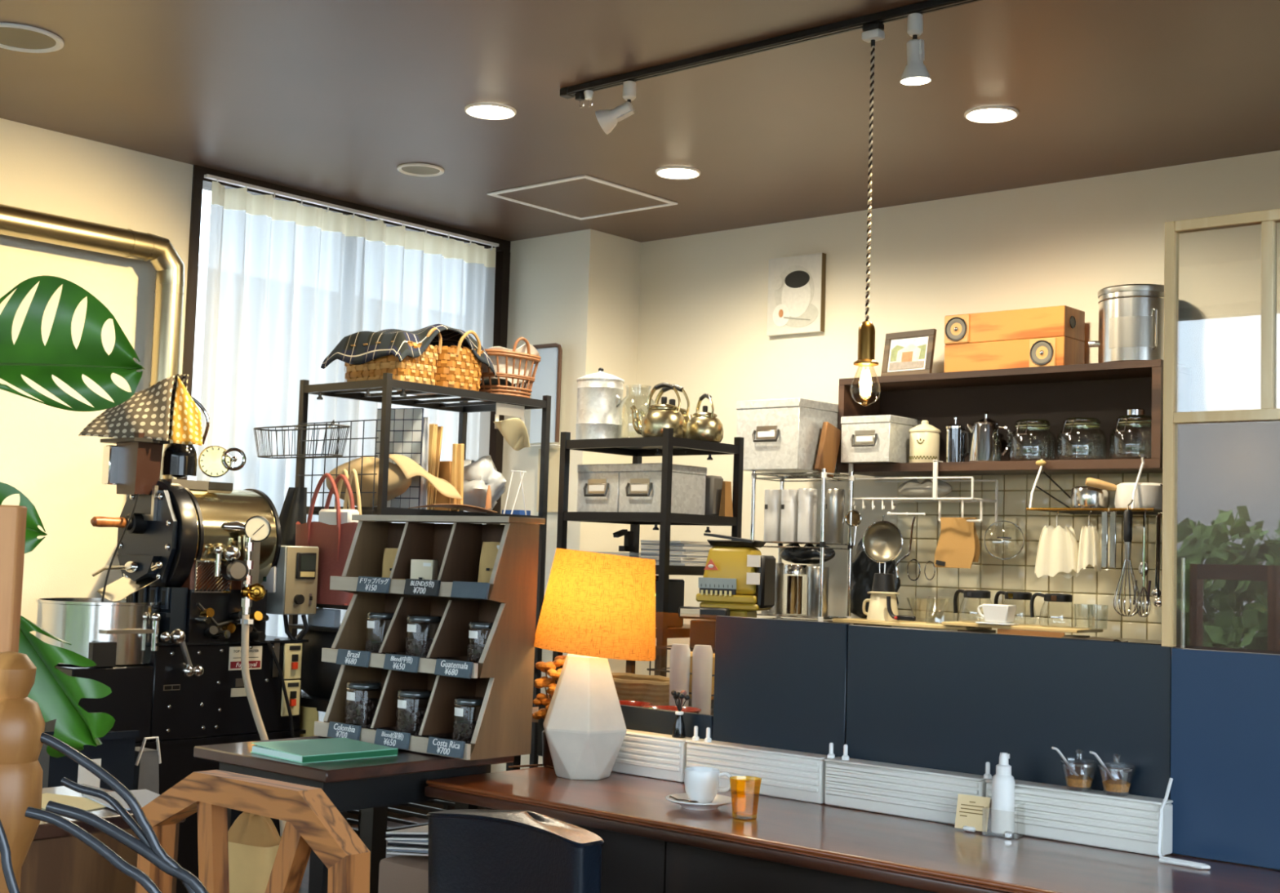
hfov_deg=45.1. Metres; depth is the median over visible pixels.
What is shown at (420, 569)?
box
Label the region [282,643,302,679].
switch plate
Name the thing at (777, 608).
can
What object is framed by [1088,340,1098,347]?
tap
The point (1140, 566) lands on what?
utensil
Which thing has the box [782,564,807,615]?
glass canister
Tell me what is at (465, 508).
sheet
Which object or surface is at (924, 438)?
canister
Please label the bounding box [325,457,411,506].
sack
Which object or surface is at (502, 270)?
window
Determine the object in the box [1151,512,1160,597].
utensil
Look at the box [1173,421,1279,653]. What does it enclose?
glass partition
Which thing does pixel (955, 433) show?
press
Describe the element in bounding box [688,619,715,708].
base cabinet
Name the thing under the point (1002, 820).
spray bottle
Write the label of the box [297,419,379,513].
grid
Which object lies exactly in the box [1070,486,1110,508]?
saucepan
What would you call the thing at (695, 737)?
peg
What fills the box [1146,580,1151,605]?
pick
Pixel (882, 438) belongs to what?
tin box
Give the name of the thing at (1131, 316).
metal canister
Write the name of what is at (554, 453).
notice
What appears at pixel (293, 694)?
switch
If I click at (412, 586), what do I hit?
price tag
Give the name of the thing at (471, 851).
leather chair
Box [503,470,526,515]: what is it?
wire stand
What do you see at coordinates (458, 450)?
rolls
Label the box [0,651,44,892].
turned post
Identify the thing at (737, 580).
cash register
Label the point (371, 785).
side table
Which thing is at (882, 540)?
sieve
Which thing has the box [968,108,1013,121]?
diffuser
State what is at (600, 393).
tin canister
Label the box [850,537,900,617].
coffee maker
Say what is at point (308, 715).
cloth
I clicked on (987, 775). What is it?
peg
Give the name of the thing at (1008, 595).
glass carafe
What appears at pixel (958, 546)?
towel
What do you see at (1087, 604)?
glass tumbler
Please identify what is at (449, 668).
price tag
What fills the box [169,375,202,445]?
cloth
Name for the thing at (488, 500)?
tube
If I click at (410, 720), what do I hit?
jar
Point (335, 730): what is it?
price tag
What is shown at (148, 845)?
cables
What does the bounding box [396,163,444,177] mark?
recessed light
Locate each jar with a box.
[345,680,382,729]
[364,612,396,654]
[395,688,431,737]
[404,614,442,658]
[452,696,484,744]
[466,621,493,669]
[617,384,655,438]
[1008,419,1057,461]
[1057,417,1106,460]
[1109,408,1151,459]
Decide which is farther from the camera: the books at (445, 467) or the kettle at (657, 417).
the books at (445, 467)
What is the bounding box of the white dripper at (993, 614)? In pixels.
[975,604,1018,625]
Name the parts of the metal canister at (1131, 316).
lid, plate, handle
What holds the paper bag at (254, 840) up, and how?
on the wooden chair at (313, 822)
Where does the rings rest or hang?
hanging from the rack at (935, 489)
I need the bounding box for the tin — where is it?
[704,475,723,515]
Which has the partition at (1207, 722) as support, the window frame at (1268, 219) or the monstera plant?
the window frame at (1268, 219)
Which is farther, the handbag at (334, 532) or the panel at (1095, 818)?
the handbag at (334, 532)
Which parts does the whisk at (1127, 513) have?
handle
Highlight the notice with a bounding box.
[536,448,559,511]
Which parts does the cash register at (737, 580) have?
drawer, hopper lid, motor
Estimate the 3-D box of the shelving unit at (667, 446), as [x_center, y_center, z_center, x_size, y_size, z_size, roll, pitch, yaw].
[0.019,0.774,5.664,0.523,1.640,0.436,-2,-5,41]
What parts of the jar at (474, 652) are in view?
lid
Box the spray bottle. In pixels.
[991,752,1014,834]
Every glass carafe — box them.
[953,589,992,622]
[994,591,1036,625]
[1030,592,1076,627]
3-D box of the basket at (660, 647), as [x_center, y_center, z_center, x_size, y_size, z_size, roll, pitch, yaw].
[0.160,0.726,4.807,0.262,0.193,0.125,-2,-5,41]
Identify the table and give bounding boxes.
[193,736,514,892]
[506,706,538,770]
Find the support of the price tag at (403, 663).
attached to the display
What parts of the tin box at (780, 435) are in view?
pull handle, plate, lid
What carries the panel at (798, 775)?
on the countertop at (652, 843)
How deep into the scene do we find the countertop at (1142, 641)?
5.63 m
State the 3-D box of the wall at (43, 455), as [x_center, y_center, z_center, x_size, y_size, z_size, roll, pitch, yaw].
[-3.676,0.020,4.044,0.150,2.700,5.485,-2,-5,41]
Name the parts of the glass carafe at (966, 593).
handle, glass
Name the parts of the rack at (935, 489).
rail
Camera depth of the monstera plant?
2.00 m
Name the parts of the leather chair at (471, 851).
backrest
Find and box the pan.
[1084,477,1162,510]
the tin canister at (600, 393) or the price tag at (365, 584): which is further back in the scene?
the tin canister at (600, 393)
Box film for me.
[897,479,952,497]
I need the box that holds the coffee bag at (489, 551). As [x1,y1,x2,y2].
[477,542,500,582]
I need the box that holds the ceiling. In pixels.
[0,0,1279,242]
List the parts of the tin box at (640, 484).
pull handle, plate, lid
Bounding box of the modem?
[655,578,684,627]
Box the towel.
[934,517,980,568]
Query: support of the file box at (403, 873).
on the floor
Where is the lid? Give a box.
[983,520,1024,559]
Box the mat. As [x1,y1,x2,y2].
[1062,635,1128,641]
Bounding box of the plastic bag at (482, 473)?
[462,454,506,510]
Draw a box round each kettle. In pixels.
[630,382,685,438]
[637,383,689,438]
[684,393,724,442]
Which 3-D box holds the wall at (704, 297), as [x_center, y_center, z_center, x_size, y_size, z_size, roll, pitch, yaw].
[2.190,0.307,5.462,7.450,2.700,0.165,-2,-5,41]
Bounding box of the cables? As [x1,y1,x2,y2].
[0,732,208,892]
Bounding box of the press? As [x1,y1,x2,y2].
[945,417,969,462]
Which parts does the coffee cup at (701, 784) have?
handle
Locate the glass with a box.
[729,775,759,819]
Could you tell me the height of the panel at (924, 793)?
0.094 m
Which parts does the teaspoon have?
handle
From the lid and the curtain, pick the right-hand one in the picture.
the lid
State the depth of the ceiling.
5.04 m
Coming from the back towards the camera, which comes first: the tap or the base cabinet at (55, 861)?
the tap
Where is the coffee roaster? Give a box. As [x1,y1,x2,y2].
[35,396,319,892]
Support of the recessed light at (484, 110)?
in the ceiling
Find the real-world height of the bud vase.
0.106 m
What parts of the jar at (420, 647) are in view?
lid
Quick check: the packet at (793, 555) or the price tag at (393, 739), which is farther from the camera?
the packet at (793, 555)
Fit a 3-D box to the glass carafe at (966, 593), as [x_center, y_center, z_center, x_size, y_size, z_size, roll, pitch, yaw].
[1.239,0.589,5.688,0.132,0.119,0.152,2,-4,-9]
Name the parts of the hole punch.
lever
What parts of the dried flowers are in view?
pot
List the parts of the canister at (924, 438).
lid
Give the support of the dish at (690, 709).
on the table at (517, 761)
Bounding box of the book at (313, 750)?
[250,737,398,763]
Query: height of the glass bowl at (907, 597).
0.090 m
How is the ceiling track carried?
attached to the ceiling
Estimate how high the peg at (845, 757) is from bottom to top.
0.031 m
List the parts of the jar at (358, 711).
lid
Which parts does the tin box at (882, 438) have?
pull handle, plate, lid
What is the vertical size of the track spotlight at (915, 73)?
0.185 m
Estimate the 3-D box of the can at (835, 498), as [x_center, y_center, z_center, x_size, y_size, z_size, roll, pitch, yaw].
[0.770,0.277,6.138,0.086,0.215,0.086,-2,-5,41]
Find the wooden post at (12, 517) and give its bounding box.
[0,505,26,653]
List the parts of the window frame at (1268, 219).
frame post, frame rail, frame rail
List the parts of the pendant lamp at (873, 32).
twisted cord, twisted cord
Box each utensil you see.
[1137,509,1148,577]
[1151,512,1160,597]
[1152,511,1162,607]
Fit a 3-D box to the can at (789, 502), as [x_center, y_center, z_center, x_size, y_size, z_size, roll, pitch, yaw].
[0.601,0.278,6.171,0.076,0.208,0.076,-2,-5,41]
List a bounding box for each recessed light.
[0,22,64,53]
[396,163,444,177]
[464,102,516,119]
[655,165,700,179]
[964,105,1018,123]
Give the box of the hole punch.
[613,528,635,551]
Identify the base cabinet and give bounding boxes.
[20,783,185,892]
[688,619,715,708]
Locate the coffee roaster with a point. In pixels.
(188, 660)
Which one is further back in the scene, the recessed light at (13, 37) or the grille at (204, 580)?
the grille at (204, 580)
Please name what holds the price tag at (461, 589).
attached to the display
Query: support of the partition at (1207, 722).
on the countertop at (652, 843)
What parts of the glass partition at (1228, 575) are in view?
handle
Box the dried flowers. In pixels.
[532,655,566,767]
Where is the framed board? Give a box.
[529,342,562,446]
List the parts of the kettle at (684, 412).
spout, lid knob, lid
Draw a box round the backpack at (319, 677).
[295,626,341,697]
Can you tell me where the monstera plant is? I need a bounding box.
[0,275,145,757]
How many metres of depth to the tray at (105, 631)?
4.83 m
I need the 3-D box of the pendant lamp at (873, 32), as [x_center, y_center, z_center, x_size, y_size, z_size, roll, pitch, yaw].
[0.624,-0.634,4.196,0.082,1.054,0.082,-2,-5,41]
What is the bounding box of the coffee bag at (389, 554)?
[382,547,404,579]
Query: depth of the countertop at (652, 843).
2.87 m
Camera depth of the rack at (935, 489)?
5.98 m
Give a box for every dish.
[618,700,652,706]
[641,705,701,713]
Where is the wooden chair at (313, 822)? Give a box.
[135,769,370,892]
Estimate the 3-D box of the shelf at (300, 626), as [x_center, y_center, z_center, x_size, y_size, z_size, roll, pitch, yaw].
[-1.087,0.593,5.449,0.340,0.120,0.152,-2,-5,41]
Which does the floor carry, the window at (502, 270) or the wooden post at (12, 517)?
the wooden post at (12, 517)
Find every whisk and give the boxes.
[1113,499,1141,616]
[1136,527,1151,617]
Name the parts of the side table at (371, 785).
leg, leg, leg, leg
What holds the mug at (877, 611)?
on the panel at (961, 626)
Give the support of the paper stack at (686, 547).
on the shelving unit at (667, 446)
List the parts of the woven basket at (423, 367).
handle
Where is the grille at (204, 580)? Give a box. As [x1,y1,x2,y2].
[192,560,231,592]
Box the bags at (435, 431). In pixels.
[426,423,443,509]
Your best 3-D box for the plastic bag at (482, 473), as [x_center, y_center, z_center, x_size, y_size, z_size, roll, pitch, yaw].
[-0.626,0.145,6.025,0.240,0.228,0.207,-2,-5,41]
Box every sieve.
[844,504,861,545]
[862,515,902,573]
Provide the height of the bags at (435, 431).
0.328 m
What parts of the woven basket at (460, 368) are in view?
handle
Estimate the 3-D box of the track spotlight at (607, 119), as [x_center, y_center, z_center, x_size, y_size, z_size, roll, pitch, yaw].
[-0.080,-1.060,4.815,0.126,0.162,0.079,-1,-5,30]
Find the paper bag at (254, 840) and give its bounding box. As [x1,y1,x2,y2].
[227,811,281,892]
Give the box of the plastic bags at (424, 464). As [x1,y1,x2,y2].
[419,417,429,509]
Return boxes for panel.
[373,408,423,509]
[611,728,692,782]
[685,738,827,804]
[824,756,992,824]
[832,617,1102,638]
[985,778,1173,856]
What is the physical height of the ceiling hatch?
0.008 m
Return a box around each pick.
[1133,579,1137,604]
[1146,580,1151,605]
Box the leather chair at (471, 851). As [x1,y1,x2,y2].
[426,808,604,892]
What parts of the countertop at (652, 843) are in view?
panel, edge moulding, panel, wire bracket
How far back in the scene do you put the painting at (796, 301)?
6.73 m
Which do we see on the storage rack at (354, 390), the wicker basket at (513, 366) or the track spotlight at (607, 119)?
the wicker basket at (513, 366)
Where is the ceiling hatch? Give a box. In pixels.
[487,174,677,220]
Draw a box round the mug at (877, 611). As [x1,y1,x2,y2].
[862,593,898,621]
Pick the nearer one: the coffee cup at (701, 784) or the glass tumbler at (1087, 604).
the coffee cup at (701, 784)
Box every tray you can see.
[35,597,161,666]
[88,612,161,666]
[385,824,428,856]
[611,672,669,705]
[814,422,841,477]
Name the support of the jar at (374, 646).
on the display
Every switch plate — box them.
[280,680,300,716]
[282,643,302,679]
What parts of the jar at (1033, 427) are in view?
lid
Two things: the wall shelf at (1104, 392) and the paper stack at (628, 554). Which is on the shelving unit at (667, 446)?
the paper stack at (628, 554)
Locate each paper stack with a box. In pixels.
[592,551,657,562]
[640,540,714,566]
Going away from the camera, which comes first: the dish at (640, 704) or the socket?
the socket
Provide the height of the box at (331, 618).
0.062 m
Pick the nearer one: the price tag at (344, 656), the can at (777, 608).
the price tag at (344, 656)
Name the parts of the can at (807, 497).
lid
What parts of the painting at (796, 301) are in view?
painted handle, painted plate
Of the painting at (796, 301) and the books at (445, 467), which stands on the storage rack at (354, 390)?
the books at (445, 467)
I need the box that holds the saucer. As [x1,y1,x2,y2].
[665,792,734,809]
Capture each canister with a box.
[575,367,624,439]
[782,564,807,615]
[908,420,940,462]
[1088,284,1164,363]
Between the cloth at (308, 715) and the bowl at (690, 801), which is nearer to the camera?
the bowl at (690, 801)
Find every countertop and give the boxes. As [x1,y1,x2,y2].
[424,766,1279,892]
[780,617,1161,644]
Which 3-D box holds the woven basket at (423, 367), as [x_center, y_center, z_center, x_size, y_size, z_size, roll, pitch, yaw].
[-0.936,-0.332,5.788,0.377,0.220,0.222,-2,-5,41]
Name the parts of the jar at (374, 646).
lid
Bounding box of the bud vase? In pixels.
[671,689,689,737]
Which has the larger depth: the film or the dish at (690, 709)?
the film
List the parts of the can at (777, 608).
lid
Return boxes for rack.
[288,373,551,837]
[750,468,854,624]
[848,459,998,525]
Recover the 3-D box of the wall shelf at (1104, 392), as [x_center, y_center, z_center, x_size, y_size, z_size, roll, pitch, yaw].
[1.398,-0.090,5.912,1.338,0.381,0.278,-2,-5,41]
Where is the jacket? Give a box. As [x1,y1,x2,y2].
[279,487,306,546]
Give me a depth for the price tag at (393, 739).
3.44 m
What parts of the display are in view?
panel, panel, panel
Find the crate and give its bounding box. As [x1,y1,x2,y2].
[37,729,139,791]
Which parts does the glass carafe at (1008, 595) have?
handle, glass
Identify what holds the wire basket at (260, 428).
hanging from the grid
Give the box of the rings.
[895,515,935,581]
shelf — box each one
[288,603,348,632]
[378,727,452,739]
[836,359,1191,476]
[1026,457,1162,515]
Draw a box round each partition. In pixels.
[537,611,1279,870]
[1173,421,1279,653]
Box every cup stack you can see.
[669,644,690,706]
[691,644,712,715]
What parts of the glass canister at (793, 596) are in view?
glass, lid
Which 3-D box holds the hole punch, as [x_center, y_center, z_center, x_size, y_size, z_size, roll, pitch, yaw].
[-0.059,0.345,5.664,0.028,0.081,0.097,-2,-5,41]
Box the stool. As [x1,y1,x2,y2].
[300,691,361,837]
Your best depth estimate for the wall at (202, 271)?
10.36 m
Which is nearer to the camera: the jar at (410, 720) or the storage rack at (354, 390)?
the jar at (410, 720)
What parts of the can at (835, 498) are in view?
lid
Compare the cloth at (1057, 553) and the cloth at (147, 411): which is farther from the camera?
the cloth at (1057, 553)
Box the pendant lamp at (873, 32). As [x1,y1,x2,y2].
[850,21,884,406]
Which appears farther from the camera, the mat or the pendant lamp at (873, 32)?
the mat
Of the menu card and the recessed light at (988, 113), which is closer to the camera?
the menu card
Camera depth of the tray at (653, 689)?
4.57 m
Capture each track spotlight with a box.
[595,80,635,134]
[900,13,930,85]
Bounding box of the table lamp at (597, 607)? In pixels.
[507,547,655,780]
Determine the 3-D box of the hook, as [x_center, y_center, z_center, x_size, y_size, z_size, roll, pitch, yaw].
[-0.176,-1.109,4.937,0.069,0.053,0.032,-2,-5,41]
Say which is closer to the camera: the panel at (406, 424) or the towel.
the panel at (406, 424)
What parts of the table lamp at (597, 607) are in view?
cord, lamp shade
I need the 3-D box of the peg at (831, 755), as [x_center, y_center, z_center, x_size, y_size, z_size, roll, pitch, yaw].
[0.397,0.630,3.195,0.017,0.031,0.015,-2,-5,41]
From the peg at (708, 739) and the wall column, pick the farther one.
the wall column
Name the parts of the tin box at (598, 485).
pull handle, plate, lid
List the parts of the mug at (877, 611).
handle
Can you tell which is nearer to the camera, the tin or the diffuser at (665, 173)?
the tin
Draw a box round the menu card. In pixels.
[954,793,990,831]
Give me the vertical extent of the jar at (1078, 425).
0.160 m
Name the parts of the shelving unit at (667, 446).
post, rail, rail, rail, rail, post, rail, post, rail, rail, rail, rail, rail, rail, post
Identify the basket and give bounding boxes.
[253,419,350,458]
[344,327,442,391]
[396,330,484,395]
[479,337,541,401]
[646,644,715,715]
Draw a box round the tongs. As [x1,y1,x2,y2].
[1101,507,1116,568]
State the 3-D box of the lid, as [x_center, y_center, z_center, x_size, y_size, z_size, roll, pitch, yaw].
[1.390,0.357,5.887,0.153,0.151,0.057,1,-4,13]
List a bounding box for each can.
[760,562,783,613]
[763,489,781,541]
[780,489,798,542]
[797,488,817,542]
[806,566,829,617]
[824,488,844,543]
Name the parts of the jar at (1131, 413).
glass, lid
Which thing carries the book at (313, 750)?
on the side table at (371, 785)
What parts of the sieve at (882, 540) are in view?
handle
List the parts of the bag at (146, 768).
bag handle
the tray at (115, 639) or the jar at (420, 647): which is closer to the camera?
the jar at (420, 647)
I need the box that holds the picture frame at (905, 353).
[880,328,936,376]
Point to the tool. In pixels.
(892, 615)
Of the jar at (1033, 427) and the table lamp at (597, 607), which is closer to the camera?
the table lamp at (597, 607)
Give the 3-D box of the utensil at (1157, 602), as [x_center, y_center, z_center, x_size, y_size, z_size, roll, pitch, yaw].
[1.757,0.383,5.223,0.036,0.320,0.018,-2,-5,41]
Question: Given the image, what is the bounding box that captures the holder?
[493,402,529,450]
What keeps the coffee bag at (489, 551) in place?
on the display
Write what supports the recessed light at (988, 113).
in the ceiling
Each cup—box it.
[684,766,733,803]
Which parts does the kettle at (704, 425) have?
lid, lid knob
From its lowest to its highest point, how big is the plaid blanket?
0.183 m
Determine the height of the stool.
0.668 m
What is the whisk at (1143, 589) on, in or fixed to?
hanging from the shelf at (1041, 463)
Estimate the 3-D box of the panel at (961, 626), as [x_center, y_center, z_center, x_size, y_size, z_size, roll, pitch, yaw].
[1.190,0.670,5.723,1.020,0.039,0.225,-2,-5,41]
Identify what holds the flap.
on the sack
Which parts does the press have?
lid, handle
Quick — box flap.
[389,453,462,499]
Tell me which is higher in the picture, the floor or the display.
the display
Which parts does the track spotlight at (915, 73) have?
bulb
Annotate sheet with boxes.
[41,792,107,810]
[80,789,159,810]
[407,503,497,512]
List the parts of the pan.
wooden handle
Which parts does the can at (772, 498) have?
lid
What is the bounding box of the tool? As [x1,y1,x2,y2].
[886,595,915,621]
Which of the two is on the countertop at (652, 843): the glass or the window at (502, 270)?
the glass
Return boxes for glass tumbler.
[1073,604,1094,628]
[1087,604,1108,629]
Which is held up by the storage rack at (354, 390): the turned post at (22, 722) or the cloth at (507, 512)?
the cloth at (507, 512)
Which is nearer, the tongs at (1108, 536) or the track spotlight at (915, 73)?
the track spotlight at (915, 73)
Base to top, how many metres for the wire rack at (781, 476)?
0.606 m
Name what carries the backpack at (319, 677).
on the stool
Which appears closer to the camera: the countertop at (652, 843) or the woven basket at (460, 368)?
the countertop at (652, 843)
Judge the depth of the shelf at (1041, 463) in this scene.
5.51 m
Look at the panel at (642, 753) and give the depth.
3.49 m
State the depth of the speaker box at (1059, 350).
5.81 m
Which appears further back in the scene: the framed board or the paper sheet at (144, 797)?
the framed board
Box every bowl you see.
[688,800,697,803]
[906,597,949,622]
[1051,746,1097,791]
[1088,751,1136,796]
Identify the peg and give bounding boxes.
[692,725,699,740]
[704,727,711,742]
[827,742,835,758]
[841,744,848,759]
[983,761,991,778]
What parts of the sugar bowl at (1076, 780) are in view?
lid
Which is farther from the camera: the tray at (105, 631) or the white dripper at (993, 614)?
the white dripper at (993, 614)
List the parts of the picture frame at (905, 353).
painted door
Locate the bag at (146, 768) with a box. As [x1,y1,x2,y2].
[133,736,161,794]
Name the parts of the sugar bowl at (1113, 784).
lid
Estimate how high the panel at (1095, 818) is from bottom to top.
0.094 m
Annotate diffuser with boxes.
[0,26,56,48]
[401,166,439,174]
[469,106,511,118]
[659,168,696,177]
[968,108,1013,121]
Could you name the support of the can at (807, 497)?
on the wire rack at (781, 476)
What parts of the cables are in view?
stem, stem, stem, stem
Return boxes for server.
[924,597,955,623]
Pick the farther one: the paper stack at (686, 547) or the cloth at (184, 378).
the paper stack at (686, 547)
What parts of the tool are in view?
curved handle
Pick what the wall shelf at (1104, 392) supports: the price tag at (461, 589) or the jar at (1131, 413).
the jar at (1131, 413)
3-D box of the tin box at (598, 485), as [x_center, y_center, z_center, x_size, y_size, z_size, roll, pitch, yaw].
[-0.079,0.163,5.768,0.211,0.177,0.270,-2,-5,41]
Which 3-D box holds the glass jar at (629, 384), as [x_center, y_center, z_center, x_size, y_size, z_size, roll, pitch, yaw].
[-0.009,-0.121,5.698,0.140,0.206,0.140,-2,-5,41]
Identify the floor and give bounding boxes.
[297,816,428,892]
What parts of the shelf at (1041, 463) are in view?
arm, arm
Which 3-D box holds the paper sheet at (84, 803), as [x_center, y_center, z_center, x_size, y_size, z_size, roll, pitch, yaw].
[-1.202,0.739,3.202,0.220,0.002,0.140,0,-4,24]
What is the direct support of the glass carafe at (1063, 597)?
on the panel at (961, 626)
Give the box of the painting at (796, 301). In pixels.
[766,253,826,336]
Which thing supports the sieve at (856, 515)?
hanging from the rack at (935, 489)
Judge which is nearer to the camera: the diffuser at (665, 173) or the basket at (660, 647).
the basket at (660, 647)
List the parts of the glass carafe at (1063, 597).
handle, glass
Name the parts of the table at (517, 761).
leg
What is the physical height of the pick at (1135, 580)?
0.091 m
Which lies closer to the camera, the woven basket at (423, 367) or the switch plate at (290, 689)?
the switch plate at (290, 689)
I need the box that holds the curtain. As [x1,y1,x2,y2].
[196,173,498,721]
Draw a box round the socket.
[853,320,878,366]
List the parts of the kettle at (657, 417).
spout, lid, lid knob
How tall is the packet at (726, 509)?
0.130 m
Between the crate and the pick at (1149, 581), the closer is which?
the crate
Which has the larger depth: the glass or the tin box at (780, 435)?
the tin box at (780, 435)
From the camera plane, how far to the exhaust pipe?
5.82 m
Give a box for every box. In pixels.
[307,608,340,627]
[377,854,428,892]
[410,559,438,580]
[577,463,620,511]
[618,462,706,515]
[736,397,839,473]
[840,414,922,463]
[944,305,1084,345]
[944,336,1084,372]
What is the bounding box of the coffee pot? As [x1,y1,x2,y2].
[967,412,1012,462]
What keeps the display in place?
on the side table at (371, 785)
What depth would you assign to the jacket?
5.61 m
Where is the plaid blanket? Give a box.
[320,324,497,377]
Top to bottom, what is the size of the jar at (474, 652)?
0.103 m
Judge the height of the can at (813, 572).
0.195 m
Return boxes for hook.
[575,89,593,107]
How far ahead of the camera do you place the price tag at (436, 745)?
3.33 m
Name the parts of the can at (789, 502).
lid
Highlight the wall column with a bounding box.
[490,229,640,773]
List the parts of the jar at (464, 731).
lid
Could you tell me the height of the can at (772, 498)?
0.208 m
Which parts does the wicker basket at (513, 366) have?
handle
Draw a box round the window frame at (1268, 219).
[1161,208,1279,651]
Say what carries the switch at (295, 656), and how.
attached to the coffee roaster
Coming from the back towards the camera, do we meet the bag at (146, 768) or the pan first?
the pan
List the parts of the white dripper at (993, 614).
handle, plate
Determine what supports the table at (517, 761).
on the floor
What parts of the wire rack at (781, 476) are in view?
post, post, post, post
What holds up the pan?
on the shelf at (1041, 463)
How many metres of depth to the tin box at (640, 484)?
5.56 m
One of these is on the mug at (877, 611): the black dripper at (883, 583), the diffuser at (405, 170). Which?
the black dripper at (883, 583)
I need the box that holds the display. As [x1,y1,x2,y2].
[314,515,545,760]
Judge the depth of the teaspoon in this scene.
3.06 m
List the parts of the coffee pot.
spout, lid, handle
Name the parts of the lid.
knob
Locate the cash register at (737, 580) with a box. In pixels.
[678,533,775,621]
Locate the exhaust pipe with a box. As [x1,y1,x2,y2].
[0,204,184,479]
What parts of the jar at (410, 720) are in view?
lid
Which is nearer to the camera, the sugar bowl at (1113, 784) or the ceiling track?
the sugar bowl at (1113, 784)
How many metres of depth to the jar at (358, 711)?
3.63 m
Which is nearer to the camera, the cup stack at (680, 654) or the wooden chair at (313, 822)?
the wooden chair at (313, 822)
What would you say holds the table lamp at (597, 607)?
on the countertop at (652, 843)
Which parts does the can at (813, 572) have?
lid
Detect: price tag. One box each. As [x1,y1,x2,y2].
[327,721,361,740]
[335,648,370,667]
[355,576,391,593]
[373,728,410,750]
[382,653,419,672]
[403,578,440,596]
[426,736,465,758]
[434,658,473,679]
[450,581,489,599]
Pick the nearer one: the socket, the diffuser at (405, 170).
the socket
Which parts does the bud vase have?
dried flower, dried flower, dried flower, dried flower, dried flower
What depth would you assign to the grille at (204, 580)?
5.08 m
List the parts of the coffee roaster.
door lever, trier handle, hopper lid, door plate, plate, door lever, type plate, lever arm, plate, type plate, type plate, name plate, valve plate, control knob, toggle plate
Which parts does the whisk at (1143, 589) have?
handle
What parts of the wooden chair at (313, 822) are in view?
post, rail, post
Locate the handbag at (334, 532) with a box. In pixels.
[295,472,359,605]
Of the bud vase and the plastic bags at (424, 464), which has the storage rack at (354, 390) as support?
the plastic bags at (424, 464)
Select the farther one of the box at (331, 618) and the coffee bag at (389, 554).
the box at (331, 618)
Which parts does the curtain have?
rail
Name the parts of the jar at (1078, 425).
lid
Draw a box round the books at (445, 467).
[432,461,458,511]
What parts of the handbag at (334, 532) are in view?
handle, handle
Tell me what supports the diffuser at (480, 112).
attached to the recessed light at (484, 110)
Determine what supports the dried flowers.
on the countertop at (652, 843)
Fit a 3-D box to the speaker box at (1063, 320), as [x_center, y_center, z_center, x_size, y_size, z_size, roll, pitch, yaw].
[1.429,-0.453,5.906,0.503,0.114,0.185,-2,-5,41]
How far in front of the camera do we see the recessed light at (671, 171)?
5.98 m
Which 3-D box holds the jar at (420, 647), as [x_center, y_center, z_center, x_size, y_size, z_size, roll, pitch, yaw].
[-0.500,0.446,3.571,0.084,0.107,0.084,2,-4,-4]
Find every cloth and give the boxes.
[78,375,174,440]
[168,373,188,439]
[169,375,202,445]
[299,706,318,737]
[502,510,530,515]
[1034,511,1080,578]
[1076,511,1101,573]
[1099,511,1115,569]
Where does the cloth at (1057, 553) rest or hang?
hanging from the shelf at (1041, 463)
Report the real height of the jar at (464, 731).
0.111 m
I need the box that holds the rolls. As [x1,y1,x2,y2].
[450,443,464,510]
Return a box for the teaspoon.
[669,795,697,803]
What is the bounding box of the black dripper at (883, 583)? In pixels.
[866,573,899,594]
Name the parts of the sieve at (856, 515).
handle, handle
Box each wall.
[0,118,193,636]
[186,266,207,480]
[635,150,1279,677]
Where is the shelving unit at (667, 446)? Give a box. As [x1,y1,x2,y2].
[551,427,743,682]
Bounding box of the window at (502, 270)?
[176,164,511,825]
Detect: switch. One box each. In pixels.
[289,690,297,698]
[292,653,298,661]
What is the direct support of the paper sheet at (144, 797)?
on the base cabinet at (55, 861)
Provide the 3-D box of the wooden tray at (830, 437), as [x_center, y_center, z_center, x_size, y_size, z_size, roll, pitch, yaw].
[0.750,0.014,6.137,0.024,0.221,0.159,-2,-5,41]
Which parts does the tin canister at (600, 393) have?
lid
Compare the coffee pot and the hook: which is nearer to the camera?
the hook
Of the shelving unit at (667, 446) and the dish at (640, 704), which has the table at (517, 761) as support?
the dish at (640, 704)
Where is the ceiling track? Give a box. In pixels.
[560,0,982,98]
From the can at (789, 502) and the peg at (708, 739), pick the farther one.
the can at (789, 502)
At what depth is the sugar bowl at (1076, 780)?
2.83 m
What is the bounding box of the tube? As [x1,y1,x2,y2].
[484,484,491,509]
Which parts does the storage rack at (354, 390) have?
post, rail, rail, tote handles, rail, post, rail, rail, rail, post, rail, rail, rail, post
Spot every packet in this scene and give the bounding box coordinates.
[719,480,733,516]
[778,543,835,564]
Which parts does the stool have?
seat, leg, leg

